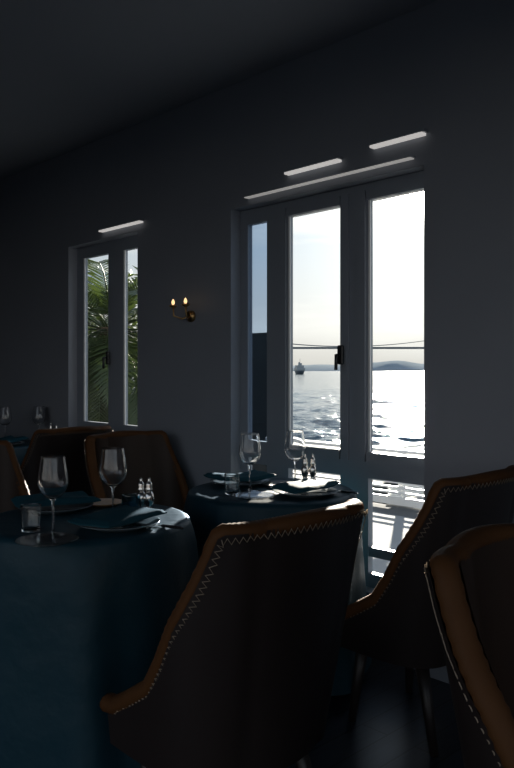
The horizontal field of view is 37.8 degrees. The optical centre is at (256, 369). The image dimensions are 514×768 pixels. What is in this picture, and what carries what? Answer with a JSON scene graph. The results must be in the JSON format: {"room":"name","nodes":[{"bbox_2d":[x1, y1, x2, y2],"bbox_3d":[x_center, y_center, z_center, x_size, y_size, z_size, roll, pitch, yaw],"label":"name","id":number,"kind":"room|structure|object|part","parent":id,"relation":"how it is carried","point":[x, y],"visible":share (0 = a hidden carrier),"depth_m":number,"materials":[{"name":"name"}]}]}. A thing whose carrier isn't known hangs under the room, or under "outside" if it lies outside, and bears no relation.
{"room":"restaurant dining room","nodes":[
{"label":"restaurant dining room","id":0,"kind":"room"},
{"bbox_2d":[0,0,437,179],"bbox_3d":[-1.419,-1.550,2.104,4.630,0.100,11.000,0,0,-44],"label":"ceiling","id":1,"kind":"structure","parent":0,"point":[74,74],"depth_m":3.54,"materials":[{"name":"grey paint"}]},
{"bbox_2d":[0,0,513,669],"bbox_3d":[0.210,-0.125,3.670,0.110,2.750,11.000,0,0,-44],"label":"wall","id":2,"kind":"structure","parent":0,"point":[445,68],"depth_m":3.77,"materials":[{"name":"paint"}]},
{"bbox_2d":[77,235,136,430],"bbox_3d":[-0.960,-0.209,4.883,0.099,1.273,0.863,0,0,-44],"label":"window","id":3,"kind":"structure","parent":2,"relation":"attached to","point":[117,250],"depth_m":4.88,"materials":[{"name":"grey wood"}]},
{"bbox_3d":[-0.984,-0.067,4.873,0.049,0.115,0.032,0,0,-44],"label":"handle","id":4,"kind":"part","parent":3,"relation":"part of","materials":[{"name":"black metal"}]},
{"bbox_2d":[98,218,143,231],"bbox_3d":[-0.853,-0.899,4.673,0.032,0.021,0.466,0,0,-44],"label":"wall lamp","id":5,"kind":"object","parent":2,"relation":"attached to","point":[136,221],"visible":1,"depth_m":4.64,"materials":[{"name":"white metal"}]},
{"bbox_2d":[169,298,195,321],"bbox_3d":[-0.404,-0.331,4.147,0.114,0.126,0.158,0,0,-44],"label":"wall sconce","id":6,"kind":"object","parent":2,"relation":"attached to","point":[190,315],"visible":1,"depth_m":4.16,"materials":[{"name":"gold metal"}]},
{"bbox_3d":[-0.421,-0.315,4.171,0.100,0.070,0.013,0,0,-7],"label":"arm","id":7,"kind":"part","parent":6,"relation":"part of","materials":[{"name":"gold metal"}]},
{"bbox_3d":[-0.369,-0.300,4.181,0.018,0.064,0.064,0,0,-44],"label":"wall plate","id":8,"kind":"part","parent":6,"relation":"part of","materials":[{"name":"gold metal"}]},
{"bbox_2d":[283,156,342,175],"bbox_3d":[0.258,-0.956,3.518,0.032,0.022,0.352,0,0,-44],"label":"wall lamp","id":9,"kind":"object","parent":2,"relation":"attached to","point":[337,159],"visible":1,"depth_m":3.50,"materials":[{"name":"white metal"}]},
{"bbox_2d":[243,156,415,198],"bbox_3d":[0.294,-0.882,3.480,0.032,0.006,1.028,0,0,-44],"label":"rail","id":10,"kind":"object","parent":2,"relation":"attached to","point":[410,157],"visible":1,"depth_m":3.41,"materials":[{"name":"grey metal"}]},
{"bbox_2d":[240,170,423,587],"bbox_3d":[0.315,0.067,3.558,0.099,1.824,1.198,0,0,-44],"label":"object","id":11,"kind":"structure","parent":2,"relation":"attached to","point":[356,463],"depth_m":3.47,"materials":[{"name":"grey wood"}]},
{"bbox_3d":[0.374,-0.057,3.459,0.049,0.115,0.032,0,0,-44],"label":"handle","id":12,"kind":"part","parent":11,"relation":"part of","materials":[{"name":"black metal"}]},
{"bbox_3d":[0.423,-0.198,3.460,0.010,1.226,0.891,0,0,-44],"label":"sash","id":13,"kind":"part","parent":11,"relation":"part of","materials":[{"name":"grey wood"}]},
{"bbox_2d":[368,128,427,148],"bbox_3d":[0.592,-0.975,3.170,0.032,0.022,0.286,0,0,-44],"label":"wall lamp","id":14,"kind":"object","parent":2,"relation":"attached to","point":[422,132],"visible":1,"depth_m":3.15,"materials":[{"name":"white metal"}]},
{"bbox_2d":[430,666,448,683],"bbox_3d":[0.164,1.190,3.626,0.018,0.120,11.000,0,0,-44],"label":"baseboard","id":15,"kind":"structure","parent":2,"relation":"attached to","point":[441,674],"depth_m":3.02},
{"bbox_2d":[287,658,463,767],"bbox_3d":[-1.419,1.300,2.104,4.630,0.100,11.000,0,0,-44],"label":"floor","id":16,"kind":"structure","parent":0,"point":[388,730],"depth_m":2.62,"materials":[{"name":"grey wood"}]},
{"bbox_2d":[0,440,29,512],"bbox_3d":[-1.248,0.791,3.328,0.578,0.924,0.548,0,0,-44],"label":"tub chair","id":17,"kind":"object","parent":16,"relation":"on","point":[12,481],"visible":0.22,"depth_m":3.57,"materials":[{"name":"brown leather"}]},
{"bbox_2d":[20,425,112,495],"bbox_3d":[-1.210,0.791,4.574,0.578,0.924,0.548,0,0,-44],"label":"tub chair","id":18,"kind":"object","parent":16,"relation":"on","point":[68,442],"visible":0.35,"depth_m":4.34,"materials":[{"name":"brown leather"}]},
{"bbox_2d":[84,430,188,511],"bbox_3d":[-0.569,0.791,3.911,0.578,0.924,0.548,0,0,-44],"label":"tub chair","id":19,"kind":"object","parent":16,"relation":"on","point":[150,454],"visible":0.44,"depth_m":4.10,"materials":[{"name":"brown leather"}]},
{"bbox_2d":[100,499,367,767],"bbox_3d":[-0.039,0.791,1.944,0.578,0.924,0.548,0,0,-44],"label":"tub chair","id":20,"kind":"object","parent":16,"relation":"on","point":[241,672],"visible":1,"depth_m":1.73,"materials":[{"name":"brown leather"}]},
{"bbox_3d":[0.131,1.106,1.989,0.111,0.295,0.046,0,0,30],"label":"leg","id":21,"kind":"part","parent":20,"relation":"part of","materials":[{"name":"black wood"}]},
{"bbox_2d":[340,465,513,756],"bbox_3d":[0.615,0.791,2.639,0.578,0.924,0.548,0,0,-44],"label":"tub chair","id":22,"kind":"object","parent":16,"relation":"on","point":[396,623],"visible":0.53,"depth_m":2.42,"materials":[{"name":"brown leather"}]},
{"bbox_3d":[0.364,1.107,2.673,0.079,0.290,0.046,0,0,1],"label":"leg","id":23,"kind":"part","parent":22,"relation":"part of","materials":[{"name":"black wood"}]},
{"bbox_3d":[0.590,1.107,2.891,0.046,0.290,0.079,0,0,1],"label":"leg","id":24,"kind":"part","parent":22,"relation":"part of","materials":[{"name":"black wood"}]},
{"bbox_3d":[0.562,1.106,2.471,0.046,0.295,0.111,0,0,-28],"label":"leg","id":25,"kind":"part","parent":22,"relation":"part of","materials":[{"name":"black wood"}]},
{"bbox_2d":[424,523,513,767],"bbox_3d":[0.636,0.791,1.396,0.578,0.924,0.548,0,0,-44],"label":"tub chair","id":26,"kind":"object","parent":16,"relation":"on","point":[472,576],"visible":1,"depth_m":1.34,"materials":[{"name":"brown leather"}]},
{"label":"outside","id":27,"kind":"structure","parent":0,"visible":0},
{"bbox_2d":[293,444,423,503],"bbox_3d":[-3.101,2.870,13.665,8.970,2.760,12.000,0,0,-44],"label":"ground","id":28,"kind":"structure","parent":27,"point":[297,471],"depth_m":10.30,"materials":[{"name":"stone"}]},
{"bbox_2d":[88,266,135,325],"bbox_3d":[-3.529,-0.400,16.542,2.772,3.780,2.772,0,0,-22],"label":"parasol","id":29,"kind":"object","parent":28,"relation":"on","point":[97,266],"visible":0.02,"depth_m":15.87,"materials":[{"name":"white fabric"}]},
{"bbox_2d":[88,259,136,424],"bbox_3d":[-1.584,0.153,8.112,2.744,2.685,2.937,0,0,44],"label":"palm","id":30,"kind":"object","parent":28,"relation":"on","point":[97,375],"visible":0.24,"depth_m":7.61,"materials":[{"name":"green plant"}]},
{"bbox_2d":[88,265,136,410],"bbox_3d":[-3.348,0.109,12.740,0.920,3.307,7.150,0,0,-44],"label":"hedge","id":31,"kind":"object","parent":28,"relation":"on","point":[129,274],"visible":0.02,"depth_m":11.13,"materials":[{"name":"green plant"}]},
{"bbox_2d":[252,332,266,471],"bbox_3d":[-0.374,1.875,10.735,0.300,4.750,2.003,0,0,-44],"label":"wall","id":32,"kind":"structure","parent":28,"relation":"on","point":[259,340],"depth_m":10.09,"materials":[{"name":"paint"}]},
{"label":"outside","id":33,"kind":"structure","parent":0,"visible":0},
{"bbox_2d":[386,494,423,509],"bbox_3d":[4.970,1.390,6.186,3.700,0.200,6.831,0,0,-44],"label":"deck","id":34,"kind":"object","parent":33,"point":[410,497],"depth_m":7.47,"materials":[{"name":"white wood"}]},
{"bbox_2d":[386,442,423,497],"bbox_3d":[2.598,1.020,8.582,3.600,0.540,0.090,0,0,-44],"label":"railing","id":35,"kind":"object","parent":34,"relation":"on","point":[420,444],"visible":0.15,"depth_m":7.49,"materials":[{"name":"white metal"}]},
{"bbox_3d":[1.455,1.035,7.504,0.060,0.510,0.060,0,0,-44],"label":"post","id":36,"kind":"part","parent":35,"relation":"part of","materials":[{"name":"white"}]},
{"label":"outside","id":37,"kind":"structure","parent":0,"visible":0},
{"bbox_2d":[92,371,423,449],"bbox_3d":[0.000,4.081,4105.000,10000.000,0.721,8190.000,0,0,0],"label":"sea","id":38,"kind":"structure","parent":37,"point":[398,396],"depth_m":81.13,"materials":[{"name":"blue liquid"}]},
{"bbox_2d":[134,313,423,348],"bbox_3d":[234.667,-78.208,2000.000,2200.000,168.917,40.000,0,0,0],"label":"suspension bridge","id":39,"kind":"structure","parent":38,"relation":"on","point":[323,347],"depth_m":1985.18,"materials":[{"name":"silver metal"}]},
{"bbox_2d":[294,362,304,373],"bbox_3d":[43.006,-3.253,758.929,8.976,16.226,24.320,0,0,-7],"label":"ferry","id":40,"kind":"object","parent":38,"relation":"on","point":[299,369],"visible":0.86,"depth_m":752.39,"materials":[{"name":"grey metal"}]},
{"bbox_3d":[0.060,0.875,3.105,0.676,0.750,0.676,0,0,-17],"label":"pedestal table","id":41,"kind":"object","parent":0,"visible":0},
{"bbox_2d":[183,478,371,695],"bbox_3d":[0.065,0.848,3.113,0.818,0.710,0.815,0,0,0],"label":"tablecloth","id":42,"kind":"object","parent":41,"relation":"on","point":[207,505],"visible":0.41,"depth_m":2.85,"materials":[{"name":"teal fabric"}]},
{"bbox_2d":[224,473,239,494],"bbox_3d":[-0.099,0.453,2.982,0.062,0.080,0.062,0,0,0],"label":"tumbler","id":43,"kind":"object","parent":42,"relation":"on","point":[231,480],"visible":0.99,"depth_m":2.96,"materials":[{"name":"clear glass"}]},
{"bbox_2d":[210,478,269,486],"bbox_3d":[-0.072,0.484,3.242,0.260,0.018,0.260,0,0,0],"label":"dinner plate","id":44,"kind":"object","parent":42,"relation":"on","point":[242,483],"visible":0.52,"depth_m":3.21,"materials":[{"name":"grey"}]},
{"bbox_2d":[204,469,276,481],"bbox_3d":[-0.072,0.457,3.242,0.270,0.032,0.170,0,0,-32],"label":"folded napkin","id":45,"kind":"object","parent":44,"relation":"on","point":[256,475],"visible":0.7,"depth_m":3.21,"materials":[{"name":"teal fabric"}]},
{"bbox_2d":[239,433,260,491],"bbox_3d":[-0.029,0.375,3.056,0.092,0.235,0.092,0,0,0],"label":"wine glass","id":46,"kind":"object","parent":42,"relation":"on","point":[249,447],"visible":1,"depth_m":3.02,"materials":[{"name":"clear glass"}]},
{"bbox_3d":[-0.029,0.436,3.056,0.024,0.105,0.024,0,0,0],"label":"stem","id":47,"kind":"part","parent":46,"relation":"part of","materials":[{"name":"clear glass"}]},
{"bbox_2d":[239,433,260,464],"bbox_3d":[-0.029,0.321,3.056,0.092,0.127,0.092,0,0,0],"label":"bowl","id":48,"kind":"object","parent":46,"relation":"on","point":[249,447],"depth_m":3.02,"materials":[{"name":"clear glass"}]},
{"bbox_2d":[232,491,275,499],"bbox_3d":[-0.012,0.487,2.889,0.170,0.012,0.170,0,0,0],"label":"plate","id":49,"kind":"object","parent":42,"relation":"on","point":[245,498],"visible":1,"depth_m":2.87,"materials":[{"name":"ceramic"}]},
{"bbox_2d":[263,480,290,486],"bbox_3d":[0.102,0.487,3.188,0.160,0.012,0.160,0,0,0],"label":"plate","id":50,"kind":"object","parent":42,"relation":"on","point":[270,483],"visible":0.37,"depth_m":3.24,"materials":[{"name":"grey ceramic"}]},
{"bbox_2d":[284,430,305,480],"bbox_3d":[0.162,0.375,3.188,0.092,0.235,0.092,0,0,0],"label":"wine glass","id":51,"kind":"object","parent":42,"relation":"on","point":[294,447],"visible":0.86,"depth_m":3.15,"materials":[{"name":"clear glass"}]},
{"bbox_3d":[0.162,0.436,3.188,0.024,0.105,0.024,0,0,0],"label":"stem","id":52,"kind":"part","parent":51,"relation":"part of","materials":[{"name":"clear glass"}]},
{"bbox_2d":[284,430,305,460],"bbox_3d":[0.162,0.321,3.188,0.092,0.127,0.092,0,0,0],"label":"bowl","id":53,"kind":"object","parent":51,"relation":"on","point":[294,447],"depth_m":3.15,"materials":[{"name":"clear glass"}]},
{"bbox_2d":[301,454,308,477],"bbox_3d":[0.211,0.432,3.301,0.042,0.122,0.042,0,0,0],"label":"shaker","id":54,"kind":"object","parent":42,"relation":"on","point":[304,470],"visible":0.8,"depth_m":3.29,"materials":[{"name":"clear glass"}]},
{"bbox_2d":[273,487,337,497],"bbox_3d":[0.192,0.484,2.968,0.260,0.018,0.260,0,0,0],"label":"dinner plate","id":55,"kind":"object","parent":42,"relation":"on","point":[318,493],"visible":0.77,"depth_m":2.95,"materials":[{"name":"grey ceramic"}]},
{"bbox_2d":[269,478,339,493],"bbox_3d":[0.192,0.457,2.968,0.170,0.032,0.270,0,0,32],"label":"folded napkin","id":56,"kind":"object","parent":55,"relation":"on","point":[302,485],"visible":1,"depth_m":2.90,"materials":[{"name":"teal fabric"}]},
{"bbox_2d":[309,454,316,479],"bbox_3d":[0.246,0.432,3.301,0.042,0.122,0.042,0,0,0],"label":"shaker","id":57,"kind":"object","parent":42,"relation":"on","point":[312,470],"visible":0.88,"depth_m":3.29,"materials":[{"name":"silver metal"}]},
{"bbox_2d":[338,490,357,493],"bbox_3d":[0.327,0.488,3.039,0.193,0.008,0.017,0,0,40],"label":"table knife","id":58,"kind":"object","parent":42,"relation":"on","point":[344,491],"visible":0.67,"depth_m":3.00,"materials":[{"name":"silver metal"}]},
{"bbox_3d":[-0.570,0.875,2.500,0.676,0.750,0.676,0,0,-17],"label":"pedestal table","id":59,"kind":"object","parent":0,"visible":0},
{"bbox_2d":[0,501,198,767],"bbox_3d":[-0.552,0.848,2.500,0.818,0.710,0.835,0,0,0],"label":"tablecloth","id":60,"kind":"object","parent":59,"relation":"on","point":[83,620],"visible":0.58,"depth_m":2.15,"materials":[{"name":"teal fabric"}]},
{"bbox_2d":[20,503,40,532],"bbox_3d":[-0.692,0.453,2.297,0.062,0.080,0.062,0,0,0],"label":"tumbler","id":61,"kind":"object","parent":60,"relation":"on","point":[30,512],"visible":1,"depth_m":2.27,"materials":[{"name":"clear glass"}]},
{"bbox_2d":[15,532,78,546],"bbox_3d":[-0.598,0.487,2.137,0.176,0.012,0.176,0,0,0],"label":"plate","id":62,"kind":"object","parent":60,"relation":"on","point":[52,544],"visible":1,"depth_m":2.10,"materials":[{"name":"ceramic"}]},
{"bbox_2d":[37,455,68,537],"bbox_3d":[-0.610,0.375,2.241,0.092,0.235,0.092,0,0,0],"label":"wine glass","id":63,"kind":"object","parent":60,"relation":"on","point":[52,479],"visible":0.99,"depth_m":2.21,"materials":[{"name":"clear glass"}]},
{"bbox_3d":[-0.610,0.436,2.241,0.024,0.105,0.024,0,0,0],"label":"stem","id":64,"kind":"part","parent":63,"relation":"part of","materials":[{"name":"clear glass"}]},
{"bbox_2d":[37,455,68,498],"bbox_3d":[-0.610,0.321,2.241,0.092,0.127,0.092,0,0,0],"label":"bowl","id":65,"kind":"object","parent":63,"relation":"on","point":[52,479],"depth_m":2.21,"materials":[{"name":"clear glass"}]},
{"bbox_2d":[19,502,93,513],"bbox_3d":[-0.709,0.484,2.644,0.260,0.018,0.260,0,0,0],"label":"dinner plate","id":66,"kind":"object","parent":60,"relation":"on","point":[58,509],"visible":0.54,"depth_m":2.63,"materials":[{"name":"grey"}]},
{"bbox_2d":[11,491,100,507],"bbox_3d":[-0.709,0.457,2.644,0.270,0.032,0.170,0,0,-32],"label":"folded napkin","id":67,"kind":"object","parent":66,"relation":"on","point":[78,497],"visible":0.75,"depth_m":2.61,"materials":[{"name":"teal fabric"}]},
{"bbox_2d":[92,498,123,506],"bbox_3d":[-0.559,0.487,2.739,0.146,0.012,0.146,0,0,0],"label":"plate","id":68,"kind":"object","parent":60,"relation":"on","point":[105,502],"visible":0.77,"depth_m":2.76,"materials":[{"name":"beige ceramic"}]},
{"bbox_2d":[99,447,126,507],"bbox_3d":[-0.476,0.375,2.482,0.092,0.235,0.092,0,0,0],"label":"wine glass","id":69,"kind":"object","parent":60,"relation":"on","point":[112,467],"visible":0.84,"depth_m":2.45,"materials":[{"name":"clear glass"}]},
{"bbox_2d":[99,447,126,486],"bbox_3d":[-0.476,0.321,2.482,0.092,0.127,0.092,0,0,0],"label":"bowl","id":70,"kind":"object","parent":69,"relation":"on","point":[112,467],"depth_m":2.45,"materials":[{"name":"clear glass"}]},
{"bbox_3d":[-0.476,0.436,2.482,0.024,0.105,0.024,0,0,0],"label":"stem","id":71,"kind":"part","parent":69,"relation":"part of","materials":[{"name":"clear glass"}]},
{"bbox_2d":[78,516,159,532],"bbox_3d":[-0.435,0.484,2.359,0.260,0.018,0.260,0,0,0],"label":"dinner plate","id":72,"kind":"object","parent":60,"relation":"on","point":[141,524],"visible":0.41,"depth_m":2.31,"materials":[{"name":"grey ceramic"}]},
{"bbox_2d":[68,505,166,527],"bbox_3d":[-0.435,0.456,2.359,0.170,0.031,0.270,0,0,32],"label":"folded napkin","id":73,"kind":"object","parent":72,"relation":"on","point":[123,515],"visible":1,"depth_m":2.31,"materials":[{"name":"teal fabric"}]},
{"bbox_2d":[136,478,144,506],"bbox_3d":[-0.400,0.432,2.586,0.042,0.122,0.042,0,0,0],"label":"shaker","id":74,"kind":"object","parent":60,"relation":"on","point":[140,497],"visible":0.75,"depth_m":2.58,"materials":[{"name":"silver metal"}]},
{"bbox_2d":[145,478,153,508],"bbox_3d":[-0.372,0.432,2.586,0.042,0.122,0.042,0,0,0],"label":"shaker","id":75,"kind":"object","parent":60,"relation":"on","point":[149,497],"visible":0.79,"depth_m":2.58,"materials":[{"name":"silver metal"}]},
{"bbox_2d":[152,524,183,529],"bbox_3d":[-0.313,0.488,2.361,0.193,0.008,0.017,0,0,29],"label":"table knife","id":76,"kind":"object","parent":60,"relation":"on","point":[162,525],"visible":0.86,"depth_m":2.33,"materials":[{"name":"silver metal"}]},
{"bbox_3d":[-1.800,0.875,5.050,0.676,0.750,0.676,0,0,-17],"label":"pedestal table","id":77,"kind":"object","parent":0,"visible":0},
{"bbox_2d":[13,439,30,465],"bbox_3d":[-1.804,0.848,5.036,0.834,0.710,0.824,0,0,0],"label":"tablecloth","id":78,"kind":"object","parent":77,"relation":"on","point":[21,449],"visible":0.08,"depth_m":4.84,"materials":[{"name":"teal fabric"}]},
{"bbox_2d":[0,407,11,436],"bbox_3d":[-1.750,0.375,5.208,0.092,0.235,0.092,0,0,0],"label":"wine glass","id":79,"kind":"object","parent":78,"relation":"on","point":[5,412],"visible":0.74,"depth_m":5.18,"materials":[{"name":"clear glass"}]},
{"bbox_2d":[0,407,11,424],"bbox_3d":[-1.750,0.321,5.208,0.092,0.127,0.092,0,0,0],"label":"bowl","id":80,"kind":"object","parent":79,"relation":"on","point":[5,412],"depth_m":5.17,"materials":[{"name":"clear glass"}]},
{"bbox_2d":[12,441,23,445],"bbox_3d":[-1.655,0.484,4.899,0.260,0.018,0.260,0,0,0],"label":"dinner plate","id":81,"kind":"object","parent":78,"relation":"on","point":[18,442],"visible":0.35,"depth_m":4.95,"materials":[{"name":"grey"}]},
{"bbox_2d":[0,435,28,442],"bbox_3d":[-1.655,0.456,4.899,0.170,0.034,0.270,0,0,32],"label":"folded napkin","id":82,"kind":"object","parent":81,"relation":"on","point":[11,439],"visible":0.83,"depth_m":4.92,"materials":[{"name":"teal fabric"}]},
{"bbox_2d":[32,406,45,428],"bbox_3d":[-1.535,0.375,5.282,0.092,0.235,0.092,0,0,0],"label":"wine glass","id":83,"kind":"object","parent":78,"relation":"on","point":[38,416],"visible":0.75,"depth_m":5.25,"materials":[{"name":"clear glass"}]},
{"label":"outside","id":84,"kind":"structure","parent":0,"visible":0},
{"bbox_2d":[373,512,414,573],"bbox_3d":[1.726,1.390,4.156,2.750,0.200,8.400,0,0,-44],"label":"deck","id":85,"kind":"object","parent":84,"point":[389,530],"depth_m":5.95,"materials":[{"name":"white wood"}]},
{"bbox_2d":[373,502,419,518],"bbox_3d":[2.905,1.405,5.290,0.520,0.170,8.400,0,0,-44],"label":"gutter","id":86,"kind":"object","parent":85,"relation":"attached to","point":[377,507],"depth_m":7.05,"materials":[{"name":"grey"}]},
{"bbox_2d":[265,437,423,508],"bbox_3d":[2.892,1.035,5.520,0.120,0.570,7.950,0,0,-44],"label":"terrace railing","id":87,"kind":"object","parent":86,"relation":"on","point":[401,501],"visible":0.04,"depth_m":7.20,"materials":[{"name":"white metal"}]},
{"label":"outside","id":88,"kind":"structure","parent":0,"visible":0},
{"bbox_2d":[293,361,423,370],"bbox_3d":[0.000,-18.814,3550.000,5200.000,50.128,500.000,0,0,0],"label":"shore","id":89,"kind":"structure","parent":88,"point":[386,365],"depth_m":3384.34,"materials":[{"name":"grey stone"}]}
]}

